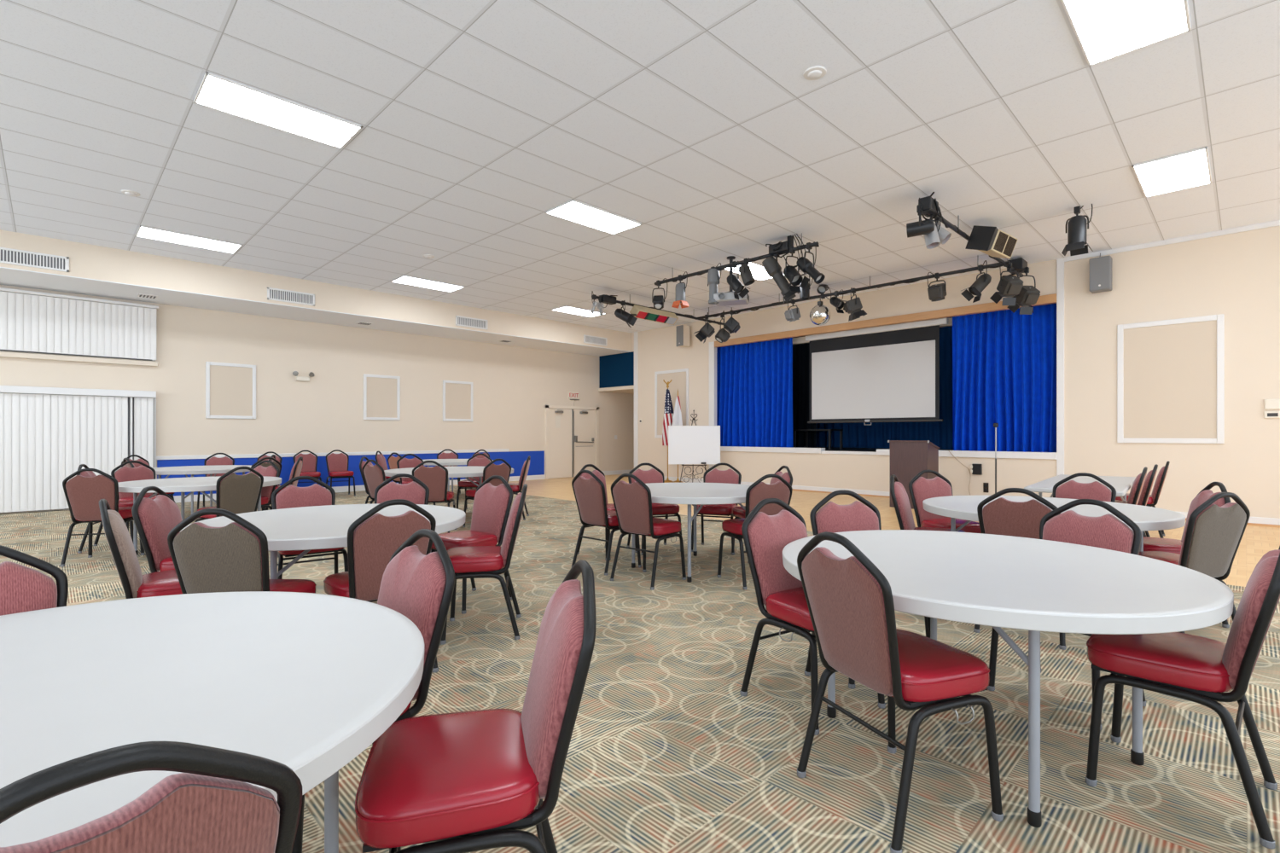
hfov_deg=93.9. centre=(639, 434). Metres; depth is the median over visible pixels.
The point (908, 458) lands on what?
lectern
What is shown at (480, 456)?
banquet chair
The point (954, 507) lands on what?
round table
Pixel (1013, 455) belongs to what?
trim
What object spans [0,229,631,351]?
soffit
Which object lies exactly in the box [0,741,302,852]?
banquet chair
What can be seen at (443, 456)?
banquet chair
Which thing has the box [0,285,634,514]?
wall
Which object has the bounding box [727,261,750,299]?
stage light
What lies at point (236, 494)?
banquet chair
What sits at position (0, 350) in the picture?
window sill
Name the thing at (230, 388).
wall panel
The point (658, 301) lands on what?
stage light
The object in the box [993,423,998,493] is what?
microphone stand
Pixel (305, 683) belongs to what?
round table
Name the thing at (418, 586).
banquet chair
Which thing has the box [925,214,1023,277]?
bar
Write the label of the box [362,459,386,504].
banquet chair
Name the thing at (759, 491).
banquet chair
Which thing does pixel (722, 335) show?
stage light
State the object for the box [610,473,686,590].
banquet chair
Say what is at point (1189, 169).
recessed light
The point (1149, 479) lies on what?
banquet chair
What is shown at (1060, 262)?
trim
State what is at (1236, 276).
wall
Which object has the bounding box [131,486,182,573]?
banquet chair
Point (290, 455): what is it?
trim
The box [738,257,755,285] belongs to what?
stage light
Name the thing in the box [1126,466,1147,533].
banquet chair
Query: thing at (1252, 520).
baseboard
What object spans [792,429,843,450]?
table
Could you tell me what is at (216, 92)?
recessed light
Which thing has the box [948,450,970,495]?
power cable
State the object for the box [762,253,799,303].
stage light
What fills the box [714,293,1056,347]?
trim
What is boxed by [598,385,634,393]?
trim
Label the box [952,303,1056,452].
stage curtain
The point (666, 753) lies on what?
floor
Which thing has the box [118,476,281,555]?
round table
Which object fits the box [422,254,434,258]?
ceiling sensor
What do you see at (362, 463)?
banquet chair
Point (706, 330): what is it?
stage light
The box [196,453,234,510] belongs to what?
banquet chair
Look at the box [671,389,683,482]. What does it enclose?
flagpole
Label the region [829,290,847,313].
stage light
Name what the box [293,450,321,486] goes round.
banquet chair
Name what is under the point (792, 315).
stage light
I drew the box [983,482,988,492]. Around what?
outlet
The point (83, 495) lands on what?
banquet chair
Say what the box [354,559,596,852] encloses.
banquet chair
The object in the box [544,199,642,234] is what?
recessed light
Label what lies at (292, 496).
banquet chair
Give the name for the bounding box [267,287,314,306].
air vent
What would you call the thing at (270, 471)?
banquet chair
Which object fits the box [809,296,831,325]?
ball
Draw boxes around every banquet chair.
[0,545,68,616]
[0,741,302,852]
[60,468,145,567]
[76,464,133,553]
[98,499,182,599]
[110,460,157,531]
[121,454,173,495]
[122,458,174,500]
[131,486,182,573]
[167,508,316,594]
[195,466,263,522]
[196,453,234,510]
[250,457,282,511]
[250,460,279,510]
[256,451,282,485]
[264,454,275,510]
[265,456,302,510]
[271,476,348,579]
[291,529,455,852]
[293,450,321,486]
[323,499,438,673]
[325,449,355,496]
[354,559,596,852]
[359,456,372,504]
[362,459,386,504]
[374,473,429,505]
[375,450,400,483]
[387,452,403,482]
[396,453,435,505]
[412,460,457,532]
[430,475,513,614]
[436,449,460,494]
[440,483,527,645]
[456,453,492,509]
[458,449,489,488]
[462,459,511,527]
[508,455,530,520]
[571,470,641,575]
[577,464,637,559]
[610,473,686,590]
[626,463,681,555]
[691,463,742,555]
[717,474,792,590]
[733,465,792,564]
[739,498,885,735]
[797,531,1003,852]
[807,489,930,689]
[890,474,965,532]
[908,470,981,533]
[973,488,1066,650]
[987,499,1146,730]
[1052,472,1116,502]
[1085,546,1279,849]
[1115,461,1169,538]
[1115,464,1157,537]
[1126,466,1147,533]
[1138,492,1250,634]
[1143,482,1230,628]
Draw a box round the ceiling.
[0,0,1279,332]
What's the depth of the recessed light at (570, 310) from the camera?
13.91 m
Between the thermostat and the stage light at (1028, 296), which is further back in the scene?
the stage light at (1028, 296)
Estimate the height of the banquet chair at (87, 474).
0.926 m
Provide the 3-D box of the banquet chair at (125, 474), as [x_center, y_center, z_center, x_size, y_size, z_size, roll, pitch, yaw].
[-5.947,0.787,7.140,0.530,0.926,0.478,0,0,30]
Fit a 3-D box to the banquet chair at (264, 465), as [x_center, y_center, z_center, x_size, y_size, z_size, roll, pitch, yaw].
[-5.442,0.787,8.503,0.530,0.926,0.478,0,0,26]
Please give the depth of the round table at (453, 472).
8.29 m
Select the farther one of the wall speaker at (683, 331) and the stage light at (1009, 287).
the wall speaker at (683, 331)
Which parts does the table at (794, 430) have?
leg, leg, leg, leg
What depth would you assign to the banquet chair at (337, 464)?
12.10 m
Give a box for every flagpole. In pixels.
[662,379,674,482]
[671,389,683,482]
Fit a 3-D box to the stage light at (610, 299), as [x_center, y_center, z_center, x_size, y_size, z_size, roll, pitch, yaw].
[-0.625,-2.675,11.829,0.443,0.197,0.236,0,0,-45]
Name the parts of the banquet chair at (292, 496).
leg, frame, backrest, seat, leg, leg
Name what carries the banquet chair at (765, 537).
on the floor at (666, 753)
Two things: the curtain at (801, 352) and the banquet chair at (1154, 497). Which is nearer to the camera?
the banquet chair at (1154, 497)
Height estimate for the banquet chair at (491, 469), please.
0.926 m
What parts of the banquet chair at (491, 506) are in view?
leg, seat, leg, backrest, frame, leg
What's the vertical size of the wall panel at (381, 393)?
1.010 m
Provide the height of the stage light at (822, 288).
0.370 m
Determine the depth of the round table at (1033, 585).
2.05 m
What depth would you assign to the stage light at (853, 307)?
10.96 m
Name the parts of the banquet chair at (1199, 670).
leg, leg, seat, leg, frame, backrest, leg, panel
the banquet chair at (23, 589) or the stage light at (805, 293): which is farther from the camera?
the stage light at (805, 293)
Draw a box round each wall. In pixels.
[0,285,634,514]
[600,226,1279,518]
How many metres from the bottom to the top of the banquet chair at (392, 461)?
0.926 m
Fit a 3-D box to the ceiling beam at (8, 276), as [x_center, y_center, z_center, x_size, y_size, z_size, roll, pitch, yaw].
[-7.231,-2.336,11.057,18.230,0.012,1.399,0,0,-45]
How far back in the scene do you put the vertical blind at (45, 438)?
9.72 m
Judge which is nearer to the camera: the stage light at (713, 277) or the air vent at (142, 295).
the stage light at (713, 277)
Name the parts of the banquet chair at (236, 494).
seat, backrest, frame, panel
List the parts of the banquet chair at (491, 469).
leg, seat, panel, frame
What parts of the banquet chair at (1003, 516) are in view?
leg, backrest, panel, frame, leg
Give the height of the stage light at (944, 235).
0.432 m
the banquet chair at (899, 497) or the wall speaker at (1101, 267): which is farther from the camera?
the wall speaker at (1101, 267)
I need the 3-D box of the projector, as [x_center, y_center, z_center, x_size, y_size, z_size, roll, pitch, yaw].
[1.468,-2.490,9.655,0.544,0.740,0.440,0,0,17]
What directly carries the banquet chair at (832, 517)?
on the floor at (666, 753)
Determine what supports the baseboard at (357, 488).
attached to the wall at (513, 386)
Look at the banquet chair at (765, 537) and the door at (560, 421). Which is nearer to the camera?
the banquet chair at (765, 537)
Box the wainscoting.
[157,450,544,496]
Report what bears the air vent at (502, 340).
attached to the soffit
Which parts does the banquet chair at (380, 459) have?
frame, backrest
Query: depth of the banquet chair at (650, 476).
6.60 m
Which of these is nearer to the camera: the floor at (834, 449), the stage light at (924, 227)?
the stage light at (924, 227)
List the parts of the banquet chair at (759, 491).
leg, seat, leg, backrest, frame, panel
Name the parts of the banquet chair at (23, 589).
backrest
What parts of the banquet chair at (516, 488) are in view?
seat, leg, frame, backrest, leg, panel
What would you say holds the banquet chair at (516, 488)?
on the floor at (666, 753)
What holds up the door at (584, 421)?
in the wall at (513, 386)
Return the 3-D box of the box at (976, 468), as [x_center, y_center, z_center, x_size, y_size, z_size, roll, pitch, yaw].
[5.963,0.625,10.617,0.060,0.190,0.175,0,0,-45]
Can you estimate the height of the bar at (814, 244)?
0.255 m
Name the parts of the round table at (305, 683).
leg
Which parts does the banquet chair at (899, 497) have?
frame, backrest, seat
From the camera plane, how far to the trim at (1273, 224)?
8.72 m
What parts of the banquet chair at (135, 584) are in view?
panel, frame, backrest, seat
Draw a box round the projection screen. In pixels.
[805,317,948,424]
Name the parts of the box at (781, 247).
casing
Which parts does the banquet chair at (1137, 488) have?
backrest, frame, panel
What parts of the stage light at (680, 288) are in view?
barn door, barn door, barn door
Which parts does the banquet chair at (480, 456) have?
backrest, frame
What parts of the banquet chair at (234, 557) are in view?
panel, backrest, frame, seat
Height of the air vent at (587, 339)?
0.220 m
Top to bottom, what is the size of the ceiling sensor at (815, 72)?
0.030 m
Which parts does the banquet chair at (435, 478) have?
panel, frame, seat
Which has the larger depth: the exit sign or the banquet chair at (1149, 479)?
the exit sign
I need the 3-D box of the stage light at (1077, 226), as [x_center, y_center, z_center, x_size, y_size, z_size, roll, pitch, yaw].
[5.516,-2.600,7.538,0.294,0.620,0.305,0,0,-45]
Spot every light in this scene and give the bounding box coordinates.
[135,225,242,253]
[193,71,362,149]
[292,371,314,381]
[390,274,465,292]
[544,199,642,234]
[551,305,606,317]
[590,290,597,314]
[597,294,607,315]
[614,300,637,327]
[629,304,678,325]
[651,278,667,309]
[671,271,689,308]
[694,312,715,343]
[707,262,721,304]
[715,310,730,343]
[723,308,740,333]
[724,261,783,280]
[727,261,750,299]
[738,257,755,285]
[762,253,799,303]
[783,245,809,292]
[784,298,800,322]
[796,241,825,284]
[798,273,812,299]
[816,284,831,299]
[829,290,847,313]
[843,287,866,321]
[906,197,934,238]
[923,208,940,249]
[927,272,946,302]
[934,212,951,244]
[960,260,991,302]
[965,225,1017,258]
[989,261,1023,305]
[1006,267,1040,314]
[1060,0,1191,66]
[1061,203,1093,255]
[1131,146,1211,197]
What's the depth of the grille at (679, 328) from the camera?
15.22 m
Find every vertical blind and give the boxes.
[0,287,158,366]
[0,385,156,512]
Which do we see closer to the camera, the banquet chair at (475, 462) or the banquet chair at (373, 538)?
the banquet chair at (373, 538)
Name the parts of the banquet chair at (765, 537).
leg, frame, backrest, seat, leg, leg, leg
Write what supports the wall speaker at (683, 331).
attached to the wall at (1236, 276)
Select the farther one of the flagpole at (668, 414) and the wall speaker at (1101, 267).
the flagpole at (668, 414)
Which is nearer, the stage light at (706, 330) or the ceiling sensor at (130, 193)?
the ceiling sensor at (130, 193)
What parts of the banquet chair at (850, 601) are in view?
leg, panel, backrest, frame, leg, leg, seat, leg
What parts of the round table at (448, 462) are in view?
leg, leg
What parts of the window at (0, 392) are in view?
frame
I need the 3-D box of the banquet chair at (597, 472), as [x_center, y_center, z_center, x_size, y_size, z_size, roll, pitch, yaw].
[-0.350,0.787,6.262,0.530,0.926,0.478,0,0,38]
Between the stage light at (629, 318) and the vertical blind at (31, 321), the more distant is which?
the stage light at (629, 318)
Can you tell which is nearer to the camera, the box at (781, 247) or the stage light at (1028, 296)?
the box at (781, 247)
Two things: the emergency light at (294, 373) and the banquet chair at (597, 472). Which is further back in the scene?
the emergency light at (294, 373)
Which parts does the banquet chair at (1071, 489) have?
backrest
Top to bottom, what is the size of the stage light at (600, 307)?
0.425 m
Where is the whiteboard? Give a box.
[668,425,720,464]
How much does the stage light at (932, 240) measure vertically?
0.510 m
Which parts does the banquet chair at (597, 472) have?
leg, frame, backrest, seat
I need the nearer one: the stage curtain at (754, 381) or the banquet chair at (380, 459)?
the banquet chair at (380, 459)
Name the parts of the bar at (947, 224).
hanger rod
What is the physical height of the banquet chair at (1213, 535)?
0.926 m
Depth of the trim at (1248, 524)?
11.81 m
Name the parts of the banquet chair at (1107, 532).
leg, backrest, frame, leg, leg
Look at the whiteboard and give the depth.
14.29 m
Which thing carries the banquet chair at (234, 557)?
on the floor at (666, 753)
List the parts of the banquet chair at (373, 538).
seat, frame, backrest, panel, leg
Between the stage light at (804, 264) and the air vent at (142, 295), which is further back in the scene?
the air vent at (142, 295)
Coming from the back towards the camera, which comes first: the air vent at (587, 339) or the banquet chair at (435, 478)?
the air vent at (587, 339)
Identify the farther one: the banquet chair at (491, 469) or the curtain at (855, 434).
the curtain at (855, 434)
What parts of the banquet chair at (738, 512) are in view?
seat, backrest, frame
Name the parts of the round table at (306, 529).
leg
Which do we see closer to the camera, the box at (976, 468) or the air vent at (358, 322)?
the box at (976, 468)
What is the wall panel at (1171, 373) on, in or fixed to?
attached to the wall at (1236, 276)
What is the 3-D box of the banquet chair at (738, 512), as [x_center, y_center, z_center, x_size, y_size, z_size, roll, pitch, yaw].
[1.235,0.787,6.050,0.530,0.926,0.478,0,0,-13]
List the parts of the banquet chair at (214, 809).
backrest, panel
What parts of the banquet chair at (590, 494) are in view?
leg, panel, frame, backrest, seat, leg, leg, leg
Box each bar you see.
[592,294,723,325]
[654,232,819,285]
[697,255,1010,319]
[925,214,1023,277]
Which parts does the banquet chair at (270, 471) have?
backrest, seat, leg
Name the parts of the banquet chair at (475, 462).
leg, seat, frame, backrest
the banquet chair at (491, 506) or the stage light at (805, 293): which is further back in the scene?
the stage light at (805, 293)
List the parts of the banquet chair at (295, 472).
seat, backrest, frame, panel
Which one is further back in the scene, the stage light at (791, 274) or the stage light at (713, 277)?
the stage light at (713, 277)
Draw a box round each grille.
[585,336,606,344]
[676,325,683,346]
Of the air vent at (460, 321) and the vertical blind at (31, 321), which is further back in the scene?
the air vent at (460, 321)
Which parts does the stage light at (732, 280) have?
barn door, barn door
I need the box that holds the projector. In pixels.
[713,256,749,306]
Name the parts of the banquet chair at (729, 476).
leg, leg, seat, backrest, frame, leg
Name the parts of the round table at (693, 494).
leg, leg, leg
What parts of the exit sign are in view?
plate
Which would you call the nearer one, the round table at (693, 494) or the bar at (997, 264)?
the round table at (693, 494)
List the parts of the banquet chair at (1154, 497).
seat, leg, backrest, frame, panel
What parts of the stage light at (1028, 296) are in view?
barn door, barn door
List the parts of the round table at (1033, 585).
leg, leg, leg, leg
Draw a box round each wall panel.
[205,361,255,418]
[363,373,400,420]
[442,380,473,421]
[599,351,634,388]
[654,368,688,437]
[1117,314,1224,443]
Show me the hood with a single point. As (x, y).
(983, 238)
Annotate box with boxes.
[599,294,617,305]
[765,240,789,257]
[917,192,942,220]
[970,464,982,475]
[1006,257,1027,275]
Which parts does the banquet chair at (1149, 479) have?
seat, backrest, leg, frame, panel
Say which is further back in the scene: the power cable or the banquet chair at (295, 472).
the power cable
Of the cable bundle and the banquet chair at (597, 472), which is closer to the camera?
the banquet chair at (597, 472)
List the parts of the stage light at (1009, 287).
barn door, barn door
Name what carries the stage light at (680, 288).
hanging from the bar at (814, 244)
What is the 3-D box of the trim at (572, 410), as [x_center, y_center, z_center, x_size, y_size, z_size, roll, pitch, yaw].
[-1.945,0.265,17.218,0.040,1.950,0.050,0,0,-45]
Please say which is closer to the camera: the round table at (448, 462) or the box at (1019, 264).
the box at (1019, 264)
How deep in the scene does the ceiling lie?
5.66 m
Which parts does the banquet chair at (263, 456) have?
backrest, frame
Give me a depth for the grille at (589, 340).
16.02 m
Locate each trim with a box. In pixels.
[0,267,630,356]
[156,448,509,459]
[545,405,599,479]
[571,409,573,477]
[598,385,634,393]
[634,331,638,471]
[709,257,1064,476]
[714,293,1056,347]
[720,446,1056,459]
[792,317,952,344]
[792,488,1279,527]
[1064,220,1279,261]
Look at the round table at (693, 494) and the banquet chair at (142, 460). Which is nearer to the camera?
the round table at (693, 494)
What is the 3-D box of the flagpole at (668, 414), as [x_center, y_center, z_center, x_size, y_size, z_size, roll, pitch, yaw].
[0.738,-0.082,15.549,0.348,2.663,0.304,0,0,-33]
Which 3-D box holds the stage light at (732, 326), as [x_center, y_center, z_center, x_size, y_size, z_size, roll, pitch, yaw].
[2.001,-2.459,13.035,0.364,0.553,0.309,0,0,12]
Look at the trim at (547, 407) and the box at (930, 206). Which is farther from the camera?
the trim at (547, 407)
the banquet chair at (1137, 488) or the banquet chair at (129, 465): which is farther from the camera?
the banquet chair at (129, 465)
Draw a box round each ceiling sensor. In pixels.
[120,189,140,196]
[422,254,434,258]
[802,65,826,80]
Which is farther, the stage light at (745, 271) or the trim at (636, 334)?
the trim at (636, 334)
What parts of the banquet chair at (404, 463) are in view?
seat, frame, backrest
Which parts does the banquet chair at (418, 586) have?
leg, seat, backrest, frame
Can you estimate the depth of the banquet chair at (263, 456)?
10.98 m
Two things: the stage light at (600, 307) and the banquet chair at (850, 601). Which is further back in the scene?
the stage light at (600, 307)
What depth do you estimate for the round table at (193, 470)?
8.69 m
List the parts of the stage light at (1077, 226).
barn door, barn door, barn door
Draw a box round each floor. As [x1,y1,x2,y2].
[0,473,1279,852]
[816,447,952,452]
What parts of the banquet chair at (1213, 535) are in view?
seat, backrest, frame, panel, leg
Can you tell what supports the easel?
on the floor at (666, 753)
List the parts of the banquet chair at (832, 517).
frame, backrest, leg, leg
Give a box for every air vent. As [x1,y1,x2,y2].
[0,247,69,272]
[137,293,158,298]
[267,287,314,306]
[356,321,372,325]
[455,315,487,329]
[498,339,512,342]
[583,334,607,346]
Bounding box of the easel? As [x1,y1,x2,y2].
[679,410,707,482]
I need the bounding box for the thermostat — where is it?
[1263,399,1279,418]
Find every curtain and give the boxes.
[716,337,793,448]
[792,336,816,448]
[816,316,952,449]
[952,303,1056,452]
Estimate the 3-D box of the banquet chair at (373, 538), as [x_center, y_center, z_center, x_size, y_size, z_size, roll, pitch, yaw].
[-1.378,0.787,3.146,0.478,0.926,0.530,0,0,-43]
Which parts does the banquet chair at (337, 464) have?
backrest, frame, seat, leg, leg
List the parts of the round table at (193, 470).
leg, leg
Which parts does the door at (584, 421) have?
vertical rod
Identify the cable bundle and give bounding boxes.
[782,233,806,267]
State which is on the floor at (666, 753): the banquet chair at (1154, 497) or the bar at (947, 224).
the banquet chair at (1154, 497)
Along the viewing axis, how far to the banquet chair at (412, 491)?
4.82 m
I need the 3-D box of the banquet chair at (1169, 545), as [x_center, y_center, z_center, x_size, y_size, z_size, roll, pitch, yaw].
[3.679,0.787,4.147,0.530,0.926,0.478,0,0,22]
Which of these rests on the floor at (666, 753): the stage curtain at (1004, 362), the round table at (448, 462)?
the round table at (448, 462)
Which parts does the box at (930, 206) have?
casing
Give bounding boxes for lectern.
[887,440,939,509]
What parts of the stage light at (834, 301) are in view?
barn door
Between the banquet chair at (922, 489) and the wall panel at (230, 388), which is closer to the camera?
the banquet chair at (922, 489)
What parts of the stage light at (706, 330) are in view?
barn door, barn door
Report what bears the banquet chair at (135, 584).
on the floor at (666, 753)
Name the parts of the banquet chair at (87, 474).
frame, leg, backrest, leg, seat, leg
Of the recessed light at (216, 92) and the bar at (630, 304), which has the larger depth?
the bar at (630, 304)
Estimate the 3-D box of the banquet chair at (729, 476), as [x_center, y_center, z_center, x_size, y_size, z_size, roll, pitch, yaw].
[0.841,0.787,6.485,0.478,0.926,0.530,0,0,21]
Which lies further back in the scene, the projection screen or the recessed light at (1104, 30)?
the projection screen
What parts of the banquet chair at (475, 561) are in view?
leg, leg, seat, leg, backrest, frame, leg, panel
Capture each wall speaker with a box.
[676,325,689,347]
[1089,252,1111,293]
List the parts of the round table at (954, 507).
leg, leg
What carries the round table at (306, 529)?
on the floor at (666, 753)
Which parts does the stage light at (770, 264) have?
barn door, barn door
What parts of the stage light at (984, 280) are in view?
barn door, barn door, barn door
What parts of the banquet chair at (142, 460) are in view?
frame, backrest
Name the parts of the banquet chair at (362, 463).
backrest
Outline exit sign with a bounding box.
[568,391,579,406]
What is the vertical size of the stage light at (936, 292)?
0.519 m
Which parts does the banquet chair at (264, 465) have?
frame, panel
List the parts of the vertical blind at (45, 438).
pull cord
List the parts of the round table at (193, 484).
leg, leg, leg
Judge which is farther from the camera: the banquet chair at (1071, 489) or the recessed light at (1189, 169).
the recessed light at (1189, 169)
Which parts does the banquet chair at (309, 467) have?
frame, backrest, seat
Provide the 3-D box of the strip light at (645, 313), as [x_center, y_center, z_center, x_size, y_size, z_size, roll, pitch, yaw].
[0.313,-2.524,12.685,1.240,0.268,0.254,0,0,-45]
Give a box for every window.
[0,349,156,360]
[0,392,156,512]
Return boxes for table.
[0,591,424,852]
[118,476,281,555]
[150,465,251,514]
[179,503,465,579]
[384,466,513,487]
[422,459,493,492]
[610,482,750,582]
[782,529,1233,827]
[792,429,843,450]
[922,495,1185,552]
[1024,474,1135,500]
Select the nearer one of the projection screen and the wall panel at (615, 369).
the projection screen
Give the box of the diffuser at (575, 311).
[552,307,599,316]
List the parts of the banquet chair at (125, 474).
frame, backrest, seat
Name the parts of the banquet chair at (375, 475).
panel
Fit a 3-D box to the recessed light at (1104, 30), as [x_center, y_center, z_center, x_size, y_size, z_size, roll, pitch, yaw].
[3.254,-2.851,4.004,1.194,0.018,0.584,0,0,-45]
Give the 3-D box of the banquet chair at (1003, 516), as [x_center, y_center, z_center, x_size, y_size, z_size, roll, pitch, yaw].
[2.424,0.787,3.775,0.478,0.926,0.530,0,0,41]
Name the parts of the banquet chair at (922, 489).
frame, backrest, seat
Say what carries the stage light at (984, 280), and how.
hanging from the bar at (997, 264)
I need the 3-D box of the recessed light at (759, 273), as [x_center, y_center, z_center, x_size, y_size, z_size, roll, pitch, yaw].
[2.006,-2.851,10.480,1.194,0.018,0.584,0,0,-45]
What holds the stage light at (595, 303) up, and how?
hanging from the bar at (630, 304)
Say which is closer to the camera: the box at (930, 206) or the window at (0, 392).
the box at (930, 206)
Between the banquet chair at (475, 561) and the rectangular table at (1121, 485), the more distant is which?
the rectangular table at (1121, 485)
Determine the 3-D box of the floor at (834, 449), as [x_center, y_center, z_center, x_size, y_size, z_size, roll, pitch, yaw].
[5.693,0.420,13.760,3.770,0.100,9.200,0,0,-45]
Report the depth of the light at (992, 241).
8.00 m
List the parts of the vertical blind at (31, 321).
sill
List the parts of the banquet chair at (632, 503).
leg, panel, backrest, frame, leg, seat, leg, leg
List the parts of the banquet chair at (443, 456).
frame, backrest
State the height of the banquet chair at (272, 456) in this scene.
0.926 m
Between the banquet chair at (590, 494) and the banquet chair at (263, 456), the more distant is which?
the banquet chair at (263, 456)
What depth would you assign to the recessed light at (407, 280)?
11.34 m
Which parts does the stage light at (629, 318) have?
barn door, barn door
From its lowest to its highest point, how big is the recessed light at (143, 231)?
0.018 m
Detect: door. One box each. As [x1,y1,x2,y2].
[548,408,571,478]
[573,409,595,477]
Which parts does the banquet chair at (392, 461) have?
panel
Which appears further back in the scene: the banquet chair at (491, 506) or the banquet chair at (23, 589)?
the banquet chair at (491, 506)
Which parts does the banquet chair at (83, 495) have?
leg, panel, leg, backrest, frame, seat, leg, leg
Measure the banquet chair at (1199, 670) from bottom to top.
0.926 m
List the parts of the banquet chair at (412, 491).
backrest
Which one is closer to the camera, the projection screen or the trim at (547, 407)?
the projection screen
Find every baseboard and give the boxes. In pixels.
[173,469,634,502]
[663,476,1279,525]
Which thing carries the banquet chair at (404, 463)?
on the floor at (666, 753)
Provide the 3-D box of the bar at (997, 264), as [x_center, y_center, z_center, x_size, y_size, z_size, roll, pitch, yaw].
[3.502,-2.730,11.517,0.086,0.260,6.334,0,0,-45]
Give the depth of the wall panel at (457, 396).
14.73 m
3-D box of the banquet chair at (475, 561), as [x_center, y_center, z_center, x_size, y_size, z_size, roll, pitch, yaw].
[-0.989,0.787,3.824,0.530,0.926,0.478,0,0,-11]
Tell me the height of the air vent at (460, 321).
0.220 m
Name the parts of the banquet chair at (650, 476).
leg, frame, backrest, seat, leg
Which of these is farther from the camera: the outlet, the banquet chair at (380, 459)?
the banquet chair at (380, 459)
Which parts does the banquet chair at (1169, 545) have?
seat, backrest, frame, leg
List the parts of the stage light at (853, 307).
barn door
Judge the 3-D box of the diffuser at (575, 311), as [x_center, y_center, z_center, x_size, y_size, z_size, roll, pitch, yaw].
[-1.418,-2.854,13.951,1.162,0.009,0.552,0,0,-45]
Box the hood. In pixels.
[965,225,998,250]
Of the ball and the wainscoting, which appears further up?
the ball
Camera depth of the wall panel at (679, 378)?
15.85 m
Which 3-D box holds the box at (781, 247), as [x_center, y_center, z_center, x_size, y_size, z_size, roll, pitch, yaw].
[2.027,-2.691,8.754,0.201,0.224,0.340,0,0,-45]
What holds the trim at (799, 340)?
attached to the wall
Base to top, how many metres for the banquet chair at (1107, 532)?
0.926 m
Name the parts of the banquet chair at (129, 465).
frame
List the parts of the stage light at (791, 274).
barn door, barn door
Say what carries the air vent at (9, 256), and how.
in the soffit
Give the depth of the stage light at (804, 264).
8.38 m
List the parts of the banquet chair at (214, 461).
leg, backrest, frame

